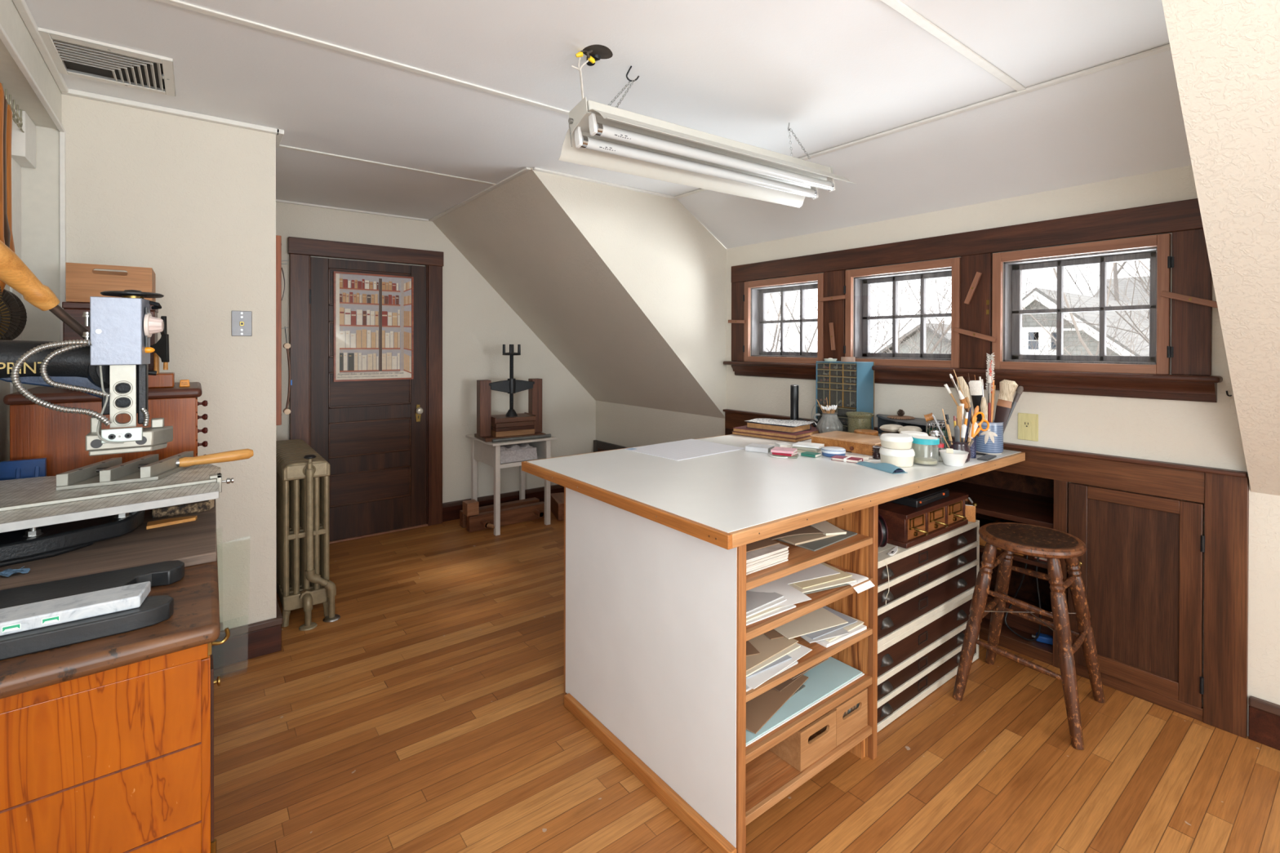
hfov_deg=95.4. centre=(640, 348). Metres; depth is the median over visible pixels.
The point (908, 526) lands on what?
wooden box
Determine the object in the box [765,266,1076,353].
bare tree
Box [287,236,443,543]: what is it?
door
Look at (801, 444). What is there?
notebook
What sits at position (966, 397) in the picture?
stick
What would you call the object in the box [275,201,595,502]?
wall
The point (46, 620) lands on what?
label
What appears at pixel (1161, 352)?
window
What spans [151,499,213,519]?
bark slab
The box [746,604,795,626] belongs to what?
paper sheet
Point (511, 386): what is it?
press
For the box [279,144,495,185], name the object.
trim
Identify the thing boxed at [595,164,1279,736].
wall
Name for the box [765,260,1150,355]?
bare tree
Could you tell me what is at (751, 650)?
paper sheet
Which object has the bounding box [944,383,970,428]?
brush
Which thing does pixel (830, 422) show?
pitcher
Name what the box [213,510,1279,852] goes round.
floor
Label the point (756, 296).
window
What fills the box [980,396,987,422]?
brush
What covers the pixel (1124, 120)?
ceiling
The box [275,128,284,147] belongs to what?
trim
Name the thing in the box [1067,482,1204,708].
door
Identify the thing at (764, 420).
newspaper
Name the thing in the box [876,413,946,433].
tray
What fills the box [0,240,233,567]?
press
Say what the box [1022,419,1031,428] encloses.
socket
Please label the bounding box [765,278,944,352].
bare tree
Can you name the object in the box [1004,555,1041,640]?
cable
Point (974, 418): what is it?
scissors
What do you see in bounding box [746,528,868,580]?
shelf
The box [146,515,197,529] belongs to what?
wedge
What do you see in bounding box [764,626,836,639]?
paper sheet
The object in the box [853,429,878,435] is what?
wooden disc
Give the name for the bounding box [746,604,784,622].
paper sheet
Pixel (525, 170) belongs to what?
trim
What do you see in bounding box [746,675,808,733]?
paper sheet
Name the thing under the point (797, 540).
paper sheet
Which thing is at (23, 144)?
wall block
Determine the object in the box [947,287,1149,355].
house
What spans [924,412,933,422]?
reel
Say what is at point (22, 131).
hook
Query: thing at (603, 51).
trim
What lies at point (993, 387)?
stick
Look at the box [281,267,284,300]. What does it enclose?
strap
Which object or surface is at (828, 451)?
tin
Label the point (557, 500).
wood block
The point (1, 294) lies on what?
wheel
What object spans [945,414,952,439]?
awl
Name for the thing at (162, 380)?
block
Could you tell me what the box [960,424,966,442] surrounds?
knife
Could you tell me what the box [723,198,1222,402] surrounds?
trim
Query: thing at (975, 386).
brush
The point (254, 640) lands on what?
baseboard
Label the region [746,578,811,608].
paper sheet
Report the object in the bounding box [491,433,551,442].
metal rod
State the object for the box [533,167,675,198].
trim
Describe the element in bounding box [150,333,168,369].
tool
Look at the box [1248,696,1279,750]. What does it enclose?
baseboard
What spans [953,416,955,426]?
pencil
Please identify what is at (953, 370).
stick
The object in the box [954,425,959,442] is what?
tool
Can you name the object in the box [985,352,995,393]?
brush
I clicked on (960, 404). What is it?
brush
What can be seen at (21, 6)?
trim
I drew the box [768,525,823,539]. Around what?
paper sheet
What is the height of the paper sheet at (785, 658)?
0.004 m
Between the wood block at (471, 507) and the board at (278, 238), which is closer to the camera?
the board at (278, 238)
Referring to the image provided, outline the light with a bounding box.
[558,96,855,208]
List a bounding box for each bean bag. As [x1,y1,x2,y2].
[880,424,903,431]
[880,431,899,435]
[897,426,922,432]
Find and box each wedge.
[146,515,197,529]
[946,448,953,453]
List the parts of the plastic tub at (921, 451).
lid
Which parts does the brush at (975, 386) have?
handle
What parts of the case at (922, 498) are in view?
plate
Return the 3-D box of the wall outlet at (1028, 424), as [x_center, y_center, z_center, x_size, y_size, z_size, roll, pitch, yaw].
[1.733,0.350,2.602,0.008,0.120,0.080,0,0,-37]
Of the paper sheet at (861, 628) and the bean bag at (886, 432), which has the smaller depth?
the paper sheet at (861, 628)
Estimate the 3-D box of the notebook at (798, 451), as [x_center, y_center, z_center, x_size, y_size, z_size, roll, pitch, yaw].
[0.742,0.450,2.571,0.115,0.012,0.085,0,0,35]
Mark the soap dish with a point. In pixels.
(830, 359)
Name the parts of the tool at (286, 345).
frame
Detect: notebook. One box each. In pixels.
[745,443,774,453]
[770,446,797,453]
[772,452,796,456]
[772,453,799,458]
[774,442,791,448]
[792,441,824,448]
[792,446,823,451]
[796,449,822,453]
[800,451,821,457]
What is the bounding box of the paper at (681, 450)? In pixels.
[624,439,745,460]
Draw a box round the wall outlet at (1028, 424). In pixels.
[1017,413,1038,441]
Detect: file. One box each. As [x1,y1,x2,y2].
[877,520,979,647]
[877,593,978,732]
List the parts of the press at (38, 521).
lever handle, arm, lever rod, post, gauge rail, slide plate, wheel stem, dial knob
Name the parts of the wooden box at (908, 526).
drawer, label frame, pull, drawer, label frame, pull, drawer, label frame, pull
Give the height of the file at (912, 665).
0.302 m
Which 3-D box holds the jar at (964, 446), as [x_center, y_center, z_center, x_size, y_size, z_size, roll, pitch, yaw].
[1.298,0.347,2.371,0.086,0.222,0.086,0,0,-37]
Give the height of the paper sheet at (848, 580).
0.004 m
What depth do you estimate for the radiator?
2.92 m
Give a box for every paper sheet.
[746,537,779,552]
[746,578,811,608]
[746,591,783,613]
[746,598,786,617]
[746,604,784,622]
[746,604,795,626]
[746,633,798,671]
[746,640,759,656]
[746,643,800,676]
[746,643,812,689]
[746,654,791,679]
[746,657,862,744]
[746,661,797,692]
[746,672,864,746]
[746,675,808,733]
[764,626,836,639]
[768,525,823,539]
[773,607,848,639]
[773,671,806,692]
[775,528,857,551]
[778,530,846,545]
[778,563,839,584]
[789,577,856,593]
[790,657,828,679]
[791,684,805,697]
[792,562,852,589]
[800,627,849,643]
[804,583,848,595]
[804,605,857,639]
[815,624,866,648]
[825,613,863,641]
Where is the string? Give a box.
[884,560,888,604]
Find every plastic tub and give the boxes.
[879,433,915,467]
[899,431,928,457]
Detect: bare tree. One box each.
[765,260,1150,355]
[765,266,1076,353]
[765,269,1149,355]
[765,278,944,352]
[1022,259,1149,319]
[1022,259,1150,355]
[1026,259,1150,355]
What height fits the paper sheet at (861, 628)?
0.010 m
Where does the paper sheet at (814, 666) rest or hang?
on the paper sheet at (784, 685)
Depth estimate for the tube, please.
2.43 m
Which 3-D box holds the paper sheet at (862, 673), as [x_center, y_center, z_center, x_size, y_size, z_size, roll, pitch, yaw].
[0.387,1.093,1.940,0.600,0.003,0.420,0,0,-37]
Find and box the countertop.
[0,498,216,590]
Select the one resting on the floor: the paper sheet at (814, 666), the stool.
the stool
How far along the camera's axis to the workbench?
1.02 m
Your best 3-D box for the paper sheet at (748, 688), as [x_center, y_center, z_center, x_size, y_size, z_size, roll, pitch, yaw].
[0.272,0.931,1.787,0.230,0.006,0.340,0,0,-39]
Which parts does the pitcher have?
handle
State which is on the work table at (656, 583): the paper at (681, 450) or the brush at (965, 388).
the paper at (681, 450)
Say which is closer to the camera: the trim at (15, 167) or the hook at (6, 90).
the hook at (6, 90)
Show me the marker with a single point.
(970, 410)
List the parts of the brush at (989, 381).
handle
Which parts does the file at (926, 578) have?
cup pull, cup pull, cup pull, drawer, drawer, drawer, cup pull, cup pull, cup pull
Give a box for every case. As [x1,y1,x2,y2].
[62,302,158,370]
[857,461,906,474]
[888,486,949,507]
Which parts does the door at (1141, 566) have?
rail, rail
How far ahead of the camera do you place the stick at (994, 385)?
2.58 m
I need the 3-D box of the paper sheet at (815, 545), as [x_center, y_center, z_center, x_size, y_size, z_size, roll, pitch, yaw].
[0.528,0.627,2.019,0.255,0.004,0.340,0,0,-40]
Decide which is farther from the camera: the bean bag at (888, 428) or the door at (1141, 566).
the bean bag at (888, 428)
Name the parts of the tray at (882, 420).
leg, leg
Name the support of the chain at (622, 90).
hanging from the ceiling hook at (630, 67)
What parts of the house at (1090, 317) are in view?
pane, pane, pane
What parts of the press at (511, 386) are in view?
post, handle plate, post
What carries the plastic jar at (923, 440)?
on the work table at (656, 583)
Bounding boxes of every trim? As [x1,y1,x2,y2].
[0,23,66,341]
[9,157,22,393]
[12,0,68,92]
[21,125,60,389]
[61,88,279,134]
[155,0,569,115]
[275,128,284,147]
[275,199,428,221]
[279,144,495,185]
[428,167,531,221]
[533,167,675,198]
[582,44,613,58]
[674,43,1170,199]
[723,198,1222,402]
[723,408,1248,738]
[880,0,1026,91]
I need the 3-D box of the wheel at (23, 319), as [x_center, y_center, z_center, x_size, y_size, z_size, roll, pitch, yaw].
[-1.971,-0.101,1.800,0.024,0.164,0.164,0,0,-6]
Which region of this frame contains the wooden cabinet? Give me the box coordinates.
[3,382,208,476]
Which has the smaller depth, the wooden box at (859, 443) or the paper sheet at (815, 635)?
the paper sheet at (815, 635)
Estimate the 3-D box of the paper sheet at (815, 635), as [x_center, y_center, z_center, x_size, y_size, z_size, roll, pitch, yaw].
[0.544,0.913,2.033,0.220,0.003,0.340,0,0,-33]
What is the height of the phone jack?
0.110 m
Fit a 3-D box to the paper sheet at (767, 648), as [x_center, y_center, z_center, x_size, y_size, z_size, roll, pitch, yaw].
[0.269,0.914,1.848,0.300,0.002,0.340,0,0,-41]
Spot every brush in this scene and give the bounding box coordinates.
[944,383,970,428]
[949,373,971,422]
[956,376,970,408]
[959,403,964,425]
[968,380,982,421]
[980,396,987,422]
[981,379,984,396]
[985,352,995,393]
[987,375,991,422]
[994,379,1017,433]
[1005,386,1023,426]
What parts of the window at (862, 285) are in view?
sash rail, sash rail, sash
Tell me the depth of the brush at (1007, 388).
2.53 m
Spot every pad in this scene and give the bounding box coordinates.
[809,520,846,535]
[977,454,996,461]
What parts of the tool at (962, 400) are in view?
handle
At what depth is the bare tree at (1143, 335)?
8.43 m
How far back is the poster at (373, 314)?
4.21 m
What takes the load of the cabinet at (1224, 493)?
attached to the wall at (1199, 433)
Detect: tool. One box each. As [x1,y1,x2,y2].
[55,448,253,490]
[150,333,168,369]
[160,315,167,335]
[283,326,292,414]
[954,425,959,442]
[957,390,978,436]
[967,405,978,440]
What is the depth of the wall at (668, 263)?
3.74 m
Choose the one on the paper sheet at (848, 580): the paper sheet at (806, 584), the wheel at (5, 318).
the paper sheet at (806, 584)
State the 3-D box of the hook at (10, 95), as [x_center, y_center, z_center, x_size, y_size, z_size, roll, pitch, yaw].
[-2.042,-0.785,1.890,0.010,0.078,0.056,0,0,-37]
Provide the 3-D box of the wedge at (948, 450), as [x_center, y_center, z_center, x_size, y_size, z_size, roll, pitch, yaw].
[1.224,0.412,2.301,0.024,0.038,0.046,0,0,30]
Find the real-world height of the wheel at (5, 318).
0.150 m
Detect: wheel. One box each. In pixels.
[0,287,2,301]
[0,288,20,340]
[0,299,10,338]
[4,290,26,340]
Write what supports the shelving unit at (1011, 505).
attached to the wall at (1199, 433)
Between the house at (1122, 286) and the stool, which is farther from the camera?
the house at (1122, 286)
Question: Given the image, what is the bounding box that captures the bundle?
[844,454,868,460]
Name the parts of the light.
pull chain, plate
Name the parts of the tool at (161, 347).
handle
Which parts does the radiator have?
leg, plate, valve knob, leg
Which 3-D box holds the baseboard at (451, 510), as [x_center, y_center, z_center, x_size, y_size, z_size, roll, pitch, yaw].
[-0.979,1.280,4.977,1.436,0.145,0.026,0,0,-37]
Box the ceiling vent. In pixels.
[38,26,175,96]
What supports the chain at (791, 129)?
hanging from the ceiling hook
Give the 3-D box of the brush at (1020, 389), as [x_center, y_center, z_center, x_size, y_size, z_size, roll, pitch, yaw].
[1.617,0.296,2.550,0.115,0.267,0.021,0,0,3]
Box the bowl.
[938,449,968,466]
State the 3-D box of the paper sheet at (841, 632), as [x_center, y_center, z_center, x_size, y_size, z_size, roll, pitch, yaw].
[0.536,0.916,2.002,0.160,0.003,0.340,0,0,-23]
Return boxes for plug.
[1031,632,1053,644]
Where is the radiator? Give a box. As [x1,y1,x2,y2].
[275,439,340,631]
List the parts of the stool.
leg, leg, seat, leg, leg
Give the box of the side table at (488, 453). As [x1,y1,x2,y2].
[465,434,556,535]
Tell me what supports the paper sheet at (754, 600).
on the paper sheet at (781, 600)
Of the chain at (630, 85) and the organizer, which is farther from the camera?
the organizer
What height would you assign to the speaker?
0.250 m
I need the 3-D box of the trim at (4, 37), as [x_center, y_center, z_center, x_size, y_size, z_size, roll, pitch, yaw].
[-1.644,-0.176,1.498,0.015,1.290,1.779,0,0,-37]
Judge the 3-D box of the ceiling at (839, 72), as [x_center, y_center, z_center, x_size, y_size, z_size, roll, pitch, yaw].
[0.541,-0.999,0.756,3.280,0.060,8.755,0,0,-37]
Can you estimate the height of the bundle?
0.012 m
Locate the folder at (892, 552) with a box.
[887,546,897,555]
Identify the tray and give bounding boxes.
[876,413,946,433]
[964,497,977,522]
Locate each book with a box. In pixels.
[731,431,811,442]
[732,425,818,439]
[746,421,810,433]
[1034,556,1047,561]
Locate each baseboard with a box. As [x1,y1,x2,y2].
[210,616,283,668]
[276,600,282,617]
[442,484,564,521]
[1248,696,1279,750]
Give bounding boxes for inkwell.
[872,445,880,459]
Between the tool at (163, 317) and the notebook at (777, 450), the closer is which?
the tool at (163, 317)
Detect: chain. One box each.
[607,80,631,106]
[615,79,635,107]
[787,129,792,156]
[790,128,810,159]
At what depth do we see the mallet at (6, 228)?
1.77 m
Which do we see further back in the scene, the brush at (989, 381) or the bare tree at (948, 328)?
the bare tree at (948, 328)
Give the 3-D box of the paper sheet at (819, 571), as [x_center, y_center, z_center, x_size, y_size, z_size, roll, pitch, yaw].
[0.489,0.751,2.053,0.240,0.002,0.340,0,0,-25]
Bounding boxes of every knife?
[932,414,949,448]
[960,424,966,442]
[963,412,968,442]
[967,422,977,444]
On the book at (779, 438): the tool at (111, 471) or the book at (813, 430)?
the book at (813, 430)
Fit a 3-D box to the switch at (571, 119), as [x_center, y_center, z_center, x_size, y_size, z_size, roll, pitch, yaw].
[-0.221,-0.727,1.857,0.010,0.016,0.016,-2,-8,-37]
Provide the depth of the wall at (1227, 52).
1.41 m
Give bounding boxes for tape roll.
[840,356,855,361]
[877,514,888,547]
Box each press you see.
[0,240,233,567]
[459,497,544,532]
[474,344,546,442]
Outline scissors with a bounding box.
[968,411,989,447]
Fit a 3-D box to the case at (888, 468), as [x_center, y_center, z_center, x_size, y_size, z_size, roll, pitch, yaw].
[0.922,0.445,2.231,0.066,0.025,0.200,0,0,-20]
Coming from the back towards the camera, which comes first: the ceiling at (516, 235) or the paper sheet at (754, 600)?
the ceiling at (516, 235)
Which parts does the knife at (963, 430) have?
handle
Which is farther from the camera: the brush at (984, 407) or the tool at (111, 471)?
the brush at (984, 407)
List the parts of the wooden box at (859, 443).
lid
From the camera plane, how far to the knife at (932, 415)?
2.36 m
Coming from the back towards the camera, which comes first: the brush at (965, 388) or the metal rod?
the metal rod
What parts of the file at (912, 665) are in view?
cup pull, cup pull, cup pull, drawer, drawer, drawer, cup pull, cup pull, cup pull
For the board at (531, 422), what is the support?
on the board at (526, 427)
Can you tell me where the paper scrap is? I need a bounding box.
[845,571,875,593]
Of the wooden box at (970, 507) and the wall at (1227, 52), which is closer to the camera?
the wall at (1227, 52)
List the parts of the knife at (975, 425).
blade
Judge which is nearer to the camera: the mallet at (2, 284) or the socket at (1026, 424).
the mallet at (2, 284)
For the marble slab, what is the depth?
1.03 m
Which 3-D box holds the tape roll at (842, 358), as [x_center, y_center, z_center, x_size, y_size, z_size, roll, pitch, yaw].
[1.122,0.058,3.143,0.072,0.026,0.072,0,0,-37]
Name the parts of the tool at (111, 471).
plate, handle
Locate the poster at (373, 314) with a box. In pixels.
[333,271,413,382]
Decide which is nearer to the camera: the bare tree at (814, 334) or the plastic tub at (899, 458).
the plastic tub at (899, 458)
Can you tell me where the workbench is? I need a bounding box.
[0,542,230,852]
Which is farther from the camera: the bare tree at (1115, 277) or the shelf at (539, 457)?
the bare tree at (1115, 277)
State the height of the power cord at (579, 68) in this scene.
0.166 m
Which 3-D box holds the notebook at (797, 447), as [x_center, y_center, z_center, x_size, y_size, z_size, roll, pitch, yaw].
[0.745,0.438,2.571,0.110,0.012,0.082,0,0,41]
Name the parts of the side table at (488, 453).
leg, leg, rail, leg, leg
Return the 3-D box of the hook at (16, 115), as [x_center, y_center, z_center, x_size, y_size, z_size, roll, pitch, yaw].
[-2.072,-0.785,1.929,0.010,0.078,0.056,0,0,-37]
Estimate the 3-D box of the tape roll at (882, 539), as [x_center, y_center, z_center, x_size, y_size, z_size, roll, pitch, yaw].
[0.907,0.697,2.227,0.024,0.122,0.122,0,0,-5]
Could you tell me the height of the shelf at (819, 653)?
0.015 m
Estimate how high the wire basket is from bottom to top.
0.118 m
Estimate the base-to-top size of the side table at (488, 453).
0.672 m
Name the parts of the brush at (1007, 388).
handle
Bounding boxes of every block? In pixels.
[11,109,35,168]
[148,352,174,388]
[179,379,190,386]
[462,499,479,516]
[550,492,564,520]
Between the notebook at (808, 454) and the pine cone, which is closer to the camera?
the notebook at (808, 454)
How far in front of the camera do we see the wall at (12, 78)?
1.87 m
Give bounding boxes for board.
[275,235,288,425]
[491,420,533,427]
[491,425,533,431]
[491,428,534,437]
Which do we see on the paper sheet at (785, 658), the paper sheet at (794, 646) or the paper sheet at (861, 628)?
the paper sheet at (794, 646)
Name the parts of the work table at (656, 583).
panel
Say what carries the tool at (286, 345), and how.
hanging from the board at (278, 238)
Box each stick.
[942,408,950,440]
[953,369,968,409]
[965,396,973,417]
[991,380,994,422]
[992,385,995,422]
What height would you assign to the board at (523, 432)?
0.040 m
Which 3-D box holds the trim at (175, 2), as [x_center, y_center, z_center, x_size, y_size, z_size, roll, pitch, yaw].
[-0.445,-0.975,2.296,2.884,0.007,0.030,0,0,-37]
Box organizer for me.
[815,360,874,431]
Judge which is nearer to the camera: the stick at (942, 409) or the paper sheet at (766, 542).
the paper sheet at (766, 542)
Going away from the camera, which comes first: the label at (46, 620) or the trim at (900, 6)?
the label at (46, 620)
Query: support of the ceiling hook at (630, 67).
attached to the ceiling at (839, 72)
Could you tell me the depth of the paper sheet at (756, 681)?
1.67 m
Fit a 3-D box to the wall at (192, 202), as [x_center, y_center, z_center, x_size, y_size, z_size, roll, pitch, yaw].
[-2.482,0.177,2.909,0.989,2.366,1.475,0,0,-37]
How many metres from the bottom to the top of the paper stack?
0.044 m
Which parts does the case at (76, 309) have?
lid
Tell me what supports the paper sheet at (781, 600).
on the paper sheet at (770, 610)
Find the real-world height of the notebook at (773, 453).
0.009 m
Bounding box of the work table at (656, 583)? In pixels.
[521,433,1025,852]
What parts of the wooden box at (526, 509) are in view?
handle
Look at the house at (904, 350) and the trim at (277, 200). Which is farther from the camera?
the house at (904, 350)
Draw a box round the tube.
[966,433,976,457]
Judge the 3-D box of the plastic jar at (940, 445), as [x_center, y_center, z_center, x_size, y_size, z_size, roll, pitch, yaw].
[1.212,0.421,2.368,0.044,0.073,0.044,0,0,-37]
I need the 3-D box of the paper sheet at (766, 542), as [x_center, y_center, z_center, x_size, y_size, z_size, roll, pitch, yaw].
[0.242,0.583,1.825,0.200,0.002,0.330,0,0,-34]
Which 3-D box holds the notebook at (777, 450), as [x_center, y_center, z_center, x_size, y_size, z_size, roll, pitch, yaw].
[0.615,0.434,2.484,0.095,0.011,0.080,0,0,27]
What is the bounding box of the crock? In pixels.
[975,419,1004,454]
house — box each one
[877,323,951,353]
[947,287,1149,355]
[1093,275,1149,312]
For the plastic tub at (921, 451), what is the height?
0.100 m
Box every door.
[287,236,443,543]
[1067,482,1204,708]
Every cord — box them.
[571,57,588,99]
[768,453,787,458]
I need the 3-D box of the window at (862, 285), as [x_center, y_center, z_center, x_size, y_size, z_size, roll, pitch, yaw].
[1.408,-0.175,3.109,0.164,0.536,0.632,0,0,-37]
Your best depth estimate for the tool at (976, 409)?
2.39 m
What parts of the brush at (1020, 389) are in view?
handle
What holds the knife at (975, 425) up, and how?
in the jar at (964, 446)
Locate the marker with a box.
[964,406,971,442]
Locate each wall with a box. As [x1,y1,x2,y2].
[0,0,62,461]
[61,93,276,631]
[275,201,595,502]
[530,167,726,417]
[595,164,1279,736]
[1164,0,1279,495]
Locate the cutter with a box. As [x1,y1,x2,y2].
[0,560,184,660]
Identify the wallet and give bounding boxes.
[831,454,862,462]
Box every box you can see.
[66,262,155,302]
[148,369,156,375]
[768,708,835,772]
[809,431,881,455]
[833,688,867,746]
[878,490,968,548]
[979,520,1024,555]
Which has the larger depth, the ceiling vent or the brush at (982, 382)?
the brush at (982, 382)
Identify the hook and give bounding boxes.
[4,88,11,108]
[8,94,15,119]
[12,99,18,124]
[14,104,22,128]
[18,109,24,132]
[626,66,639,81]
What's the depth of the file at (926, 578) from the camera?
2.28 m
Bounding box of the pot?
[844,411,874,432]
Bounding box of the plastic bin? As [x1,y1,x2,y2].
[0,457,46,480]
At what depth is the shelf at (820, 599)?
1.76 m
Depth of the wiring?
1.91 m
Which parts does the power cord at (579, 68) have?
cord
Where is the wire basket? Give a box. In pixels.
[925,420,949,449]
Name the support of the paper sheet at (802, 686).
on the paper sheet at (829, 675)
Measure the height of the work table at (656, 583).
0.912 m
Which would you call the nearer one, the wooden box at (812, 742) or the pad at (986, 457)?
the wooden box at (812, 742)
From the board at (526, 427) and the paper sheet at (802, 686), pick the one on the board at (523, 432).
the board at (526, 427)
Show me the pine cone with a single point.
(901, 413)
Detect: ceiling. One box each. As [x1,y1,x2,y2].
[24,0,1169,219]
[432,167,724,418]
[677,49,1191,248]
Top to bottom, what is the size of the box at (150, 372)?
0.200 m
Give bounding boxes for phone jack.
[231,311,252,336]
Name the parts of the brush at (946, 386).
handle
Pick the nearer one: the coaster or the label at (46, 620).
the label at (46, 620)
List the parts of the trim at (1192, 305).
sill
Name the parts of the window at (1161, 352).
sash rail, sash rail, sash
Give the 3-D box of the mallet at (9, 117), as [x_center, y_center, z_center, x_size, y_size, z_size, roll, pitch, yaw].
[-2.012,-0.505,1.845,0.040,0.564,0.050,0,0,-20]
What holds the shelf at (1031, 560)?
attached to the wall at (1199, 433)
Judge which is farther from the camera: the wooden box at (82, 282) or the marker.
the marker
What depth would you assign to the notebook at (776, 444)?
2.62 m
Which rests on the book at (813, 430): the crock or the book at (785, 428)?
the book at (785, 428)
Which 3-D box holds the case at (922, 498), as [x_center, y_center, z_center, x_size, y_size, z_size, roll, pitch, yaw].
[1.146,0.612,2.454,0.290,0.034,0.189,0,0,-39]
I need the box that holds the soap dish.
[823,357,836,361]
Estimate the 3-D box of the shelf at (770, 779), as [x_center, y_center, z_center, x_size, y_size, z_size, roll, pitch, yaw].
[0.257,1.272,2.109,0.619,0.020,0.874,0,0,-37]
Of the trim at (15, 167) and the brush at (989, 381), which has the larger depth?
the brush at (989, 381)
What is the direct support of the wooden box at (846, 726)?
on the work table at (656, 583)
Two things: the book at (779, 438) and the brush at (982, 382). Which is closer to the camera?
the brush at (982, 382)
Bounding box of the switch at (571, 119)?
[568,117,573,123]
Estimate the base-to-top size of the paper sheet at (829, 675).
0.003 m
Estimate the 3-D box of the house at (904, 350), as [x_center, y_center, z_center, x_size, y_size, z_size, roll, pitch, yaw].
[15.102,2.558,27.922,6.500,7.420,6.000,0,0,-37]
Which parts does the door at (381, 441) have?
moulding, panel, head casing, panel, moulding, moulding, moulding, panel, moulding, panel, panel, lock plate, knob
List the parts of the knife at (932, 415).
blade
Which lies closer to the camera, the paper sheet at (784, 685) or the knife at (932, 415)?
the paper sheet at (784, 685)
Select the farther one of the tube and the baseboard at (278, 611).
the baseboard at (278, 611)
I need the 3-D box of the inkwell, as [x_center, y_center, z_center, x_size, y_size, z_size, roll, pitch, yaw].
[0.987,0.432,2.418,0.040,0.050,0.040,0,0,-37]
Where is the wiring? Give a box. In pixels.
[575,49,600,66]
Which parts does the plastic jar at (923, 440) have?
lid, lid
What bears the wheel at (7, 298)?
attached to the wall at (12, 78)
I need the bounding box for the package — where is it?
[500,443,537,463]
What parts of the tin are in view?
lid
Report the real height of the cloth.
0.010 m
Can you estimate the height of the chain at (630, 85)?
0.151 m
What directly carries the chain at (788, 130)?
hanging from the ceiling hook
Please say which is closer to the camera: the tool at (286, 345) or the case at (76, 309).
the case at (76, 309)
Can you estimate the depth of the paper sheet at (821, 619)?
1.91 m
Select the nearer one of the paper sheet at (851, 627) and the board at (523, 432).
the paper sheet at (851, 627)
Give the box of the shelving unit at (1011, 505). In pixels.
[938,480,1053,651]
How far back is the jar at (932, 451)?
2.47 m
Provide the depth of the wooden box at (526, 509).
4.49 m
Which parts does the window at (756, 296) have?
sash rail, sash rail, sash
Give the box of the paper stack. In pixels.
[746,543,789,575]
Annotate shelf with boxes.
[500,456,543,464]
[745,724,868,812]
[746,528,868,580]
[746,561,867,630]
[746,672,868,751]
[767,626,868,680]
[975,516,1047,568]
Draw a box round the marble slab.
[0,581,151,635]
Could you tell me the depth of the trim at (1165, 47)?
2.25 m
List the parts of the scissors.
handle, handle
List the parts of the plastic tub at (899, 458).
plastic tub, lid, lid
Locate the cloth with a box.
[0,566,30,577]
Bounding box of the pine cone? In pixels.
[897,408,904,416]
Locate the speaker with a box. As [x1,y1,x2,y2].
[790,384,798,420]
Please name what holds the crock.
on the work table at (656, 583)
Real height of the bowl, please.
0.052 m
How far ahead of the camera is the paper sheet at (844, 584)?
1.84 m
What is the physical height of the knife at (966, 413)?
0.181 m
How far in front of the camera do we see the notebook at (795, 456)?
2.44 m
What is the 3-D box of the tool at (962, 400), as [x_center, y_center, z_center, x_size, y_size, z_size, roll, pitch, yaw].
[1.445,0.305,2.543,0.128,0.247,0.025,0,0,-10]
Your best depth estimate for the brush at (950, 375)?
2.55 m
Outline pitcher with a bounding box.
[813,412,843,433]
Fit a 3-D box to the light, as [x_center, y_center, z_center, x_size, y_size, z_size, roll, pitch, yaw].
[0.319,-0.717,2.208,1.294,0.178,0.292,0,0,-37]
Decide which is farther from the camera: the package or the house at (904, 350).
the house at (904, 350)
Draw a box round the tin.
[821,446,845,457]
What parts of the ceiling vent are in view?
blade, blade, blade, blade, blade, blade, blade, blade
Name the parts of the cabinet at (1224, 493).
panel, rail, rail, post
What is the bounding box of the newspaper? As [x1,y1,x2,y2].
[745,417,813,426]
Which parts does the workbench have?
panel, door, knob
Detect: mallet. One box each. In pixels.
[0,82,5,293]
[3,95,10,248]
[6,104,15,252]
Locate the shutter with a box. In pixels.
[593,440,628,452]
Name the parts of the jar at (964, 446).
slat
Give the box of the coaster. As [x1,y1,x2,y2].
[886,415,915,419]
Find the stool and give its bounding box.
[952,522,1105,750]
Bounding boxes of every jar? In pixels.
[911,435,939,464]
[928,430,944,457]
[932,442,944,448]
[946,405,970,462]
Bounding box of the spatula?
[946,424,952,444]
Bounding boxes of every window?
[742,272,823,364]
[843,257,960,368]
[991,233,1173,374]
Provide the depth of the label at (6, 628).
0.98 m

